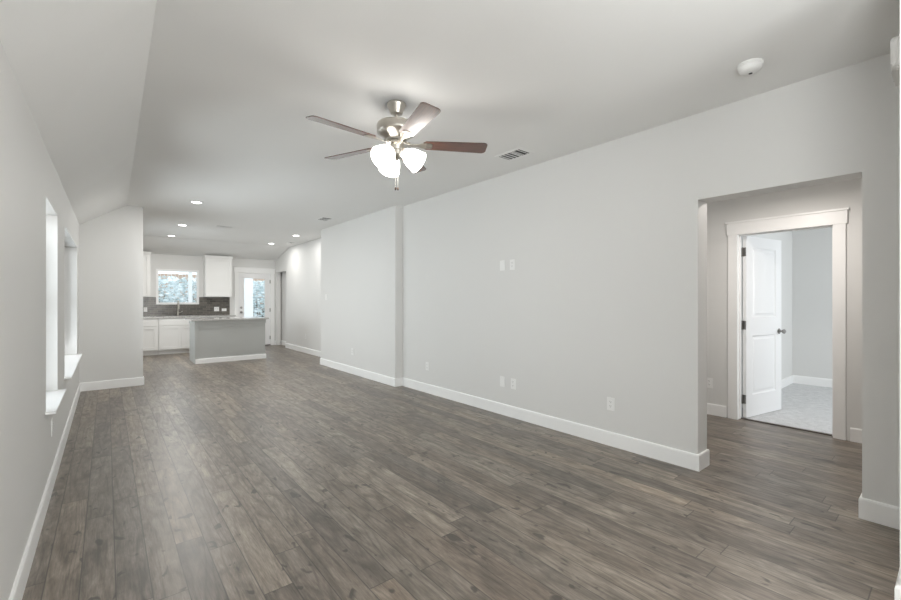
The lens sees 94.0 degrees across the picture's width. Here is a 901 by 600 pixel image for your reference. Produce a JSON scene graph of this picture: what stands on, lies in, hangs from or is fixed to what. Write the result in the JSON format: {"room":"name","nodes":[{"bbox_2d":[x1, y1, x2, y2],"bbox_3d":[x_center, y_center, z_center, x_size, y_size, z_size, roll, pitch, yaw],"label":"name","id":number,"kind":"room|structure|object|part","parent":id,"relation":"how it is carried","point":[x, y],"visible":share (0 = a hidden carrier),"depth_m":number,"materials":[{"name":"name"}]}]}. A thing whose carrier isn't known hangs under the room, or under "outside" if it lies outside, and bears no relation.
{"room":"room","nodes":[
{"label":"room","id":0,"kind":"room"},
{"bbox_2d":[0,41,78,599],"bbox_3d":[-3.514,-0.165,3.682,0.170,2.950,15.650,0,0,-39],"label":"wall","id":1,"kind":"structure","parent":0,"point":[39,225],"depth_m":2.06,"materials":[{"name":"paint"}]},
{"bbox_2d":[8,383,80,599],"bbox_3d":[-1.941,1.248,1.907,0.014,0.125,10.610,0,0,-39],"label":"baseboard","id":2,"kind":"structure","parent":1,"relation":"attached to","point":[19,585],"depth_m":2.33,"materials":[{"name":"paint"}]},
{"bbox_2d":[51,418,52,435],"bbox_3d":[-2.808,0.895,2.961,0.009,0.116,0.072,0,0,-39],"label":"wall outlet","id":3,"kind":"object","parent":1,"relation":"attached to","point":[52,418],"visible":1,"depth_m":2.95,"materials":[{"name":"white plastic"}]},
{"bbox_2d":[45,389,65,414],"bbox_3d":[-2.884,0.723,2.986,0.177,0.015,0.905,0,0,-39],"label":"window sill","id":4,"kind":"structure","parent":1,"relation":"attached to","point":[53,398],"depth_m":2.99,"materials":[{"name":"paint"}]},
{"bbox_2d":[64,354,81,379],"bbox_3d":[-4.281,0.723,4.692,0.177,0.015,2.255,0,0,-39],"label":"window sill","id":5,"kind":"structure","parent":1,"relation":"attached to","point":[71,361],"depth_m":4.66,"materials":[{"name":"paint"}]},
{"bbox_2d":[79,205,142,382],"bbox_3d":[-5.061,-0.165,6.286,0.736,2.950,0.120,0,0,-39],"label":"wall","id":6,"kind":"structure","parent":0,"point":[110,243],"depth_m":6.23,"materials":[{"name":"paint"}]},
{"bbox_2d":[81,376,143,391],"bbox_3d":[-5.051,1.248,6.285,0.750,0.125,0.134,0,0,-39],"label":"baseboard","id":7,"kind":"structure","parent":6,"relation":"attached to","point":[117,383],"depth_m":6.22,"materials":[{"name":"paint"}]},
{"bbox_2d":[150,254,274,344],"bbox_3d":[-6.676,-0.165,11.110,4.650,2.950,0.150,0,0,-39],"label":"wall","id":8,"kind":"structure","parent":0,"point":[157,261],"depth_m":10.99,"materials":[{"name":"paint"}]},
{"bbox_2d":[143,251,150,296],"bbox_3d":[-7.614,-0.620,10.013,0.764,1.080,0.356,0,0,-39],"label":"upper cabinet","id":9,"kind":"object","parent":8,"relation":"attached to","point":[146,255],"visible":0.28,"depth_m":10.08,"materials":[{"name":"paint"}]},
{"bbox_2d":[156,269,198,303],"bbox_3d":[-6.995,-0.334,10.782,0.930,0.892,0.055,0,0,-39],"label":"window","id":10,"kind":"structure","parent":8,"relation":"in","point":[157,270],"depth_m":10.74,"materials":[{"name":"white plastic"}]},
{"bbox_2d":[143,297,229,315],"bbox_3d":[-7.179,0.162,10.594,2.907,0.473,0.010,0,0,-39],"label":"backsplash","id":11,"kind":"structure","parent":8,"relation":"attached to","point":[206,305],"depth_m":10.96,"materials":[{"name":"grey tile"}]},
{"bbox_2d":[202,255,232,296],"bbox_3d":[-6.193,-0.620,11.177,0.663,1.080,0.356,0,0,-39],"label":"upper cabinet","id":12,"kind":"object","parent":8,"relation":"attached to","point":[217,270],"visible":1,"depth_m":11.06,"materials":[{"name":"paint"}]},
{"bbox_3d":[-6.193,-1.130,11.177,0.663,0.060,0.356,0,0,-39],"label":"crown moulding","id":13,"kind":"part","parent":12,"relation":"part of","materials":[{"name":"paint"}]},
{"bbox_2d":[234,267,274,344],"bbox_3d":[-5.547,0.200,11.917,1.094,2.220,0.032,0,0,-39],"label":"trim","id":14,"kind":"structure","parent":8,"relation":"attached to","point":[237,270],"depth_m":11.95,"materials":[{"name":"paint"}]},
{"bbox_2d":[239,273,270,344],"bbox_3d":[-5.554,0.268,11.933,0.852,2.036,0.110,0,0,-39],"label":"door","id":15,"kind":"structure","parent":8,"relation":"in","point":[266,277],"depth_m":12.11,"materials":[{"name":"paint"}]},
{"bbox_3d":[-5.566,0.217,11.932,0.600,1.705,0.008,0,0,-39],"label":"glazing frame","id":16,"kind":"part","parent":15,"relation":"part of","materials":[{"name":"glass"}]},
{"bbox_2d":[281,272,285,340],"bbox_3d":[-4.585,-0.165,11.982,0.110,2.950,1.150,0,0,-39],"label":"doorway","id":17,"kind":"object","parent":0,"point":[283,274],"visible":0.14,"depth_m":12.24,"materials":[{"name":"paint"}]},
{"bbox_2d":[275,238,320,350],"bbox_3d":[-3.667,-0.165,10.601,0.120,2.950,4.450,0,0,-39],"label":"wall","id":18,"kind":"structure","parent":0,"point":[301,263],"depth_m":10.64,"materials":[{"name":"paint"}]},
{"bbox_2d":[321,205,402,377],"bbox_3d":[-1.518,-0.165,7.637,0.570,2.950,2.860,0,0,-39],"label":"wall","id":19,"kind":"structure","parent":0,"point":[362,257],"depth_m":7.08,"materials":[{"name":"paint"}]},
{"bbox_2d":[0,0,899,260],"bbox_3d":[-1.808,-1.052,5.079,4.600,0.956,15.750,0,0,-39],"label":"ceiling","id":20,"kind":"structure","parent":0,"point":[159,107],"depth_m":2.70,"materials":[{"name":"paint"}]},
{"bbox_2d":[190,201,202,203],"bbox_3d":[-3.707,-1.426,6.129,0.176,0.008,0.176,0,0,-39],"label":"recessed light","id":21,"kind":"object","parent":20,"relation":"in","point":[195,202],"visible":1,"depth_m":6.13,"materials":[{"name":"white plastic"}]},
{"bbox_2d":[214,225,233,228],"bbox_3d":[-4.421,-1.428,8.207,0.326,0.004,0.216,0,0,-39],"label":"ceiling vent","id":22,"kind":"object","parent":20,"relation":"in","point":[215,225],"visible":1,"depth_m":8.16,"materials":[{"name":"white plastic"}]},
{"bbox_2d":[315,217,333,220],"bbox_3d":[-2.225,-1.428,7.420,0.216,0.004,0.326,0,0,-39],"label":"ceiling vent","id":23,"kind":"object","parent":20,"relation":"in","point":[321,218],"visible":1,"depth_m":7.44,"materials":[{"name":"white plastic"}]},
{"bbox_2d":[306,99,486,189],"bbox_3d":[-0.417,-1.113,3.029,1.260,0.635,1.293,0,0,-39],"label":"ceiling fan","id":24,"kind":"object","parent":20,"relation":"hanging from","point":[396,131],"visible":1,"depth_m":2.99,"materials":[{"name":"silver metal"}]},
{"bbox_3d":[-0.707,-1.137,2.766,0.473,0.006,0.132,0,12,-43],"label":"blade","id":25,"kind":"part","parent":24,"relation":"part of","materials":[{"name":"brown wood"}]},
{"bbox_3d":[-0.773,-1.137,3.269,0.473,0.006,0.132,0,12,29],"label":"blade","id":26,"kind":"part","parent":24,"relation":"part of","materials":[{"name":"brown wood"}]},
{"bbox_3d":[-0.460,-1.010,2.944,0.173,0.168,0.161,0,0,-39],"label":"lamp shade","id":27,"kind":"part","parent":24,"relation":"part of","materials":[{"name":"white glass"}]},
{"bbox_3d":[-0.450,-1.034,2.969,0.083,0.075,0.057,0,0,-39],"label":"bulb","id":28,"kind":"part","parent":24,"relation":"part of","materials":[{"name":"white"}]},
{"bbox_3d":[-0.448,-1.010,3.184,0.160,0.168,0.174,0,0,-39],"label":"lamp shade","id":29,"kind":"part","parent":24,"relation":"part of","materials":[{"name":"white glass"}]},
{"bbox_3d":[-0.315,-1.137,3.487,0.132,0.006,0.473,-12,-2,10],"label":"blade","id":30,"kind":"part","parent":24,"relation":"part of","materials":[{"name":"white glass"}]},
{"bbox_3d":[-0.252,-1.010,3.038,0.167,0.168,0.168,0,0,-39],"label":"lamp shade","id":31,"kind":"part","parent":24,"relation":"part of","materials":[{"name":"white glass"}]},
{"bbox_3d":[-0.209,-1.137,2.673,0.132,0.006,0.473,13,-6,-25],"label":"blade","id":32,"kind":"part","parent":24,"relation":"part of","materials":[{"name":"brown wood"}]},
{"bbox_3d":[0.034,-1.137,3.119,0.473,0.006,0.132,0,-12,-7],"label":"blade","id":33,"kind":"part","parent":24,"relation":"part of","materials":[{"name":"brown wood"}]},
{"bbox_2d":[495,148,533,160],"bbox_3d":[0.624,-1.428,4.130,0.216,0.004,0.326,0,0,-39],"label":"ceiling vent","id":34,"kind":"object","parent":20,"relation":"in","point":[517,153],"visible":1,"depth_m":4.12,"materials":[{"name":"white plastic"}]},
{"bbox_2d":[736,58,763,75],"bbox_3d":[1.817,-1.403,2.548,0.136,0.054,0.136,0,0,-39],"label":"smoke detector","id":35,"kind":"object","parent":20,"relation":"attached to","point":[749,67],"visible":1,"depth_m":2.51,"materials":[{"name":"white plastic"}]},
{"bbox_2d":[22,345,899,599],"bbox_3d":[-0.104,1.368,6.455,9.020,0.124,15.720,0,0,-39],"label":"floor","id":36,"kind":"structure","parent":0,"point":[285,474],"depth_m":2.70,"materials":[{"name":"brown wood"}]},
{"bbox_2d":[143,318,157,355],"bbox_3d":[-7.375,0.871,10.033,0.603,0.878,0.607,0,0,-39],"label":"base cabinet","id":37,"kind":"object","parent":36,"relation":"on","point":[150,325],"visible":0.44,"depth_m":9.91,"materials":[{"name":"paint"}]},
{"bbox_3d":[-7.189,0.534,9.805,0.555,0.162,0.019,0,0,-39],"label":"drawer","id":38,"kind":"part","parent":37,"relation":"part of","materials":[{"name":"paint"}]},
{"bbox_3d":[-7.189,0.909,9.805,0.555,0.552,0.019,0,0,-39],"label":"door","id":39,"kind":"part","parent":37,"relation":"part of","materials":[{"name":"paint"}]},
{"bbox_2d":[158,317,202,354],"bbox_3d":[-6.784,0.871,10.516,0.914,0.878,0.607,0,0,-39],"label":"base cabinet","id":40,"kind":"object","parent":36,"relation":"on","point":[173,333],"visible":0.65,"depth_m":10.21,"materials":[{"name":"paint"}]},
{"bbox_3d":[-6.766,0.909,10.151,0.432,0.552,0.019,0,0,-39],"label":"door","id":41,"kind":"part","parent":40,"relation":"part of","materials":[{"name":"paint"}]},
{"bbox_3d":[-6.598,0.534,10.289,0.866,0.162,0.019,0,0,-39],"label":"drawer","id":42,"kind":"part","parent":40,"relation":"part of","materials":[{"name":"paint"}]},
{"bbox_3d":[-6.430,0.909,10.427,0.432,0.552,0.019,0,0,-39],"label":"door","id":43,"kind":"part","parent":40,"relation":"part of","materials":[{"name":"paint"}]},
{"bbox_2d":[143,315,235,317],"bbox_3d":[-6.969,0.415,10.352,2.925,0.030,0.629,0,0,-39],"label":"countertop","id":44,"kind":"structure","parent":40,"relation":"on","point":[184,316],"depth_m":10.42,"materials":[{"name":"stone"}]},
{"bbox_2d":[177,300,182,315],"bbox_3d":[-6.886,0.201,10.626,0.127,0.398,0.212,0,0,-12],"label":"kitchen faucet","id":45,"kind":"object","parent":44,"relation":"on","point":[178,305],"visible":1,"depth_m":10.66,"materials":[{"name":"silver metal"}]},
{"bbox_2d":[185,316,268,363],"bbox_3d":[-4.948,0.854,9.320,1.505,0.912,0.890,0,0,-39],"label":"kitchen island","id":46,"kind":"object","parent":36,"relation":"on","point":[217,339],"visible":1,"depth_m":8.98,"materials":[{"name":"paint"}]},
{"bbox_2d":[185,316,268,320],"bbox_3d":[-4.948,0.414,9.320,1.505,0.032,0.890,0,0,-39],"label":"island countertop","id":47,"kind":"structure","parent":46,"relation":"on","point":[216,318],"depth_m":9.04,"materials":[{"name":"stone"}]},
{"bbox_3d":[-4.927,1.260,9.316,1.373,0.100,0.781,0,0,-39],"label":"trim","id":48,"kind":"part","parent":46,"relation":"part of","materials":[{"name":"paint"}]},
{"bbox_2d":[741,417,831,435],"bbox_3d":[3.453,1.306,4.347,0.042,0.009,0.780,0,0,-39],"label":"threshold","id":49,"kind":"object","parent":36,"relation":"on","point":[741,417],"depth_m":4.32,"materials":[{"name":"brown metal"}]},
{"bbox_2d":[403,53,899,506],"bbox_3d":[1.009,-0.165,4.450,0.180,2.950,5.273,0,0,-39],"label":"wall","id":50,"kind":"structure","parent":0,"point":[605,295],"depth_m":3.59,"materials":[{"name":"paint"}]},
{"bbox_2d":[285,343,709,471],"bbox_3d":[-1.384,1.248,7.331,0.496,0.125,10.545,0,0,-38],"label":"baseboard","id":51,"kind":"structure","parent":50,"relation":"attached to","point":[697,462],"depth_m":4.26,"materials":[{"name":"paint"}]},
{"bbox_2d":[500,376,504,386],"bbox_3d":[0.593,0.935,4.810,0.007,0.116,0.072,0,0,-39],"label":"blank wall plate","id":52,"kind":"object","parent":50,"relation":"attached to","point":[502,379],"visible":1,"depth_m":4.80,"materials":[{"name":"white plastic"}]},
{"bbox_2d":[500,260,504,270],"bbox_3d":[0.593,-0.395,4.810,0.007,0.116,0.072,0,0,-39],"label":"blank wall plate","id":53,"kind":"object","parent":50,"relation":"attached to","point":[502,263],"visible":1,"depth_m":4.80,"materials":[{"name":"white plastic"}]},
{"bbox_2d":[510,259,514,269],"bbox_3d":[0.689,-0.395,4.691,0.009,0.116,0.072,0,0,-39],"label":"wall outlet","id":54,"kind":"object","parent":50,"relation":"attached to","point":[512,262],"visible":1,"depth_m":4.68,"materials":[{"name":"white plastic"}]},
{"bbox_2d":[511,378,515,389],"bbox_3d":[0.699,0.935,4.679,0.009,0.116,0.072,0,0,-39],"label":"wall outlet","id":55,"kind":"object","parent":50,"relation":"attached to","point":[513,381],"visible":1,"depth_m":4.67,"materials":[{"name":"white plastic"}]},
{"bbox_2d":[607,397,614,410],"bbox_3d":[1.440,0.935,3.775,0.009,0.116,0.072,0,0,-39],"label":"wall outlet","id":56,"kind":"object","parent":50,"relation":"attached to","point":[610,401],"visible":1,"depth_m":3.77,"materials":[{"name":"white plastic"}]},
{"bbox_2d":[742,231,791,393],"bbox_3d":[4.272,0.060,5.800,3.020,2.500,0.140,0,0,-39],"label":"wall","id":57,"kind":"structure","parent":0,"point":[785,237],"depth_m":6.38,"materials":[{"name":"paint"}]},
{"bbox_2d":[707,178,861,440],"bbox_3d":[3.583,0.060,4.163,0.120,2.500,3.700,0,0,-39],"label":"wall","id":58,"kind":"structure","parent":0,"point":[843,194],"depth_m":4.30,"materials":[{"name":"paint"}]},
{"bbox_2d":[707,378,712,387],"bbox_3d":[2.966,0.950,4.814,0.009,0.116,0.072,0,0,-39],"label":"wall outlet","id":59,"kind":"object","parent":58,"relation":"attached to","point":[709,380],"visible":0.87,"depth_m":4.81,"materials":[{"name":"white plastic"}]},
{"bbox_2d":[707,403,725,417],"bbox_3d":[2.779,1.248,5.039,0.014,0.125,0.925,0,0,-39],"label":"baseboard","id":60,"kind":"structure","parent":58,"relation":"attached to","point":[712,409],"depth_m":4.75,"materials":[{"name":"paint"}]},
{"bbox_2d":[741,236,741,416],"bbox_3d":[3.500,0.225,4.385,0.032,2.170,1.004,0,0,-39],"label":"trim","id":61,"kind":"structure","parent":58,"relation":"attached to","point":[741,236],"depth_m":4.68,"materials":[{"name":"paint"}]},
{"bbox_2d":[742,236,785,417],"bbox_3d":[3.580,0.295,4.821,0.778,2.005,0.167,0,0,-28],"label":"door","id":62,"kind":"structure","parent":58,"relation":"in","point":[761,323],"depth_m":4.79,"materials":[{"name":"paint"}]},
{"bbox_3d":[3.894,0.368,4.932,0.064,0.064,0.066,0,0,-28],"label":"knob","id":63,"kind":"part","parent":62,"relation":"part of","materials":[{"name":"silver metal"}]},
{"bbox_2d":[725,207,848,439],"bbox_3d":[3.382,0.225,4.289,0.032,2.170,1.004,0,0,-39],"label":"trim","id":64,"kind":"structure","parent":58,"relation":"attached to","point":[838,218],"depth_m":4.00,"materials":[{"name":"paint"}]},
{"bbox_2d":[850,427,861,442],"bbox_3d":[4.160,1.248,3.353,0.014,0.125,1.415,0,0,-39],"label":"baseboard","id":65,"kind":"structure","parent":58,"relation":"attached to","point":[855,434],"depth_m":3.87,"materials":[{"name":"paint"}]},
{"bbox_2d":[792,227,831,378],"bbox_3d":[6.661,0.060,5.171,0.120,2.500,3.860,0,0,-39],"label":"wall","id":66,"kind":"structure","parent":0,"point":[812,248],"depth_m":6.44,"materials":[{"name":"paint"}]},
{"bbox_2d":[742,375,831,407],"bbox_3d":[5.445,1.244,4.273,2.900,0.125,3.710,0,0,-39],"label":"baseboard","id":67,"kind":"structure","parent":66,"relation":"attached to","point":[823,382],"depth_m":6.41,"materials":[{"name":"paint"}]},
{"bbox_2d":[900,0,900,585],"bbox_3d":[3.230,-0.165,0.976,1.145,2.950,2.917,0,0,-39],"label":"wall","id":68,"kind":"structure","parent":0,"point":[900,0],"depth_m":1.74,"materials":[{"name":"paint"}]},
{"bbox_2d":[859,493,900,599],"bbox_3d":[3.109,1.248,1.124,1.173,0.125,2.999,0,0,-39],"label":"baseboard","id":69,"kind":"structure","parent":68,"relation":"attached to","point":[877,512],"depth_m":2.45,"materials":[{"name":"paint"}]},
{"bbox_2d":[890,35,899,86],"bbox_3d":[2.145,-1.138,2.005,0.266,0.154,0.050,0,0,-39],"label":"door chime","id":70,"kind":"object","parent":68,"relation":"attached to","point":[895,41],"depth_m":1.93,"materials":[{"name":"white plastic"}]},
{"label":"outside","id":71,"kind":"structure","parent":0,"visible":0},
{"bbox_3d":[-14.865,1.470,18.149,28.000,0.120,21.080,0,0,-39],"label":"patio","id":72,"kind":"object","parent":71,"visible":0},
{"bbox_2d":[158,275,185,301],"bbox_3d":[-10.951,0.241,15.595,2.025,2.347,1.756,0,0,-39],"label":"shrub","id":73,"kind":"object","parent":72,"relation":"on","point":[160,281],"visible":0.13,"depth_m":15.69,"materials":[{"name":"green plant"}]},
{"bbox_2d":[166,277,196,301],"bbox_3d":[-11.040,0.215,17.967,2.144,2.400,1.714,0,0,-39],"label":"shrub","id":74,"kind":"object","parent":72,"relation":"on","point":[194,291],"visible":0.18,"depth_m":17.58,"materials":[{"name":"green plant"}]},
{"bbox_2d":[167,271,252,316],"bbox_3d":[-7.998,0.150,13.711,10.000,2.520,0.150,0,0,-39],"label":"patio cover","id":75,"kind":"object","parent":72,"relation":"on","point":[248,283],"visible":0.22,"depth_m":14.42,"materials":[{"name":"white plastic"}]},
{"bbox_3d":[-8.328,0.260,13.434,0.100,2.300,0.100,0,0,-39],"label":"post","id":76,"kind":"part","parent":75,"relation":"part of","materials":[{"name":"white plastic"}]},
{"bbox_3d":[-7.020,0.260,14.512,0.330,2.300,0.150,0,0,-39],"label":"post","id":77,"kind":"part","parent":75,"relation":"part of","materials":[{"name":"white plastic"}]},
{"bbox_2d":[158,273,263,314],"bbox_3d":[-13.685,0.075,19.865,16.000,2.670,0.080,0,0,-39],"label":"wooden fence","id":78,"kind":"object","parent":72,"relation":"on","point":[179,276],"visible":0.09,"depth_m":20.38,"materials":[{"name":"grey wood"}]},
{"bbox_2d":[253,280,263,316],"bbox_3d":[-8.036,0.293,17.709,1.825,2.241,1.746,0,0,-39],"label":"shrub","id":79,"kind":"object","parent":72,"relation":"on","point":[257,287],"visible":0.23,"depth_m":17.36,"materials":[{"name":"green plant"}]}
]}

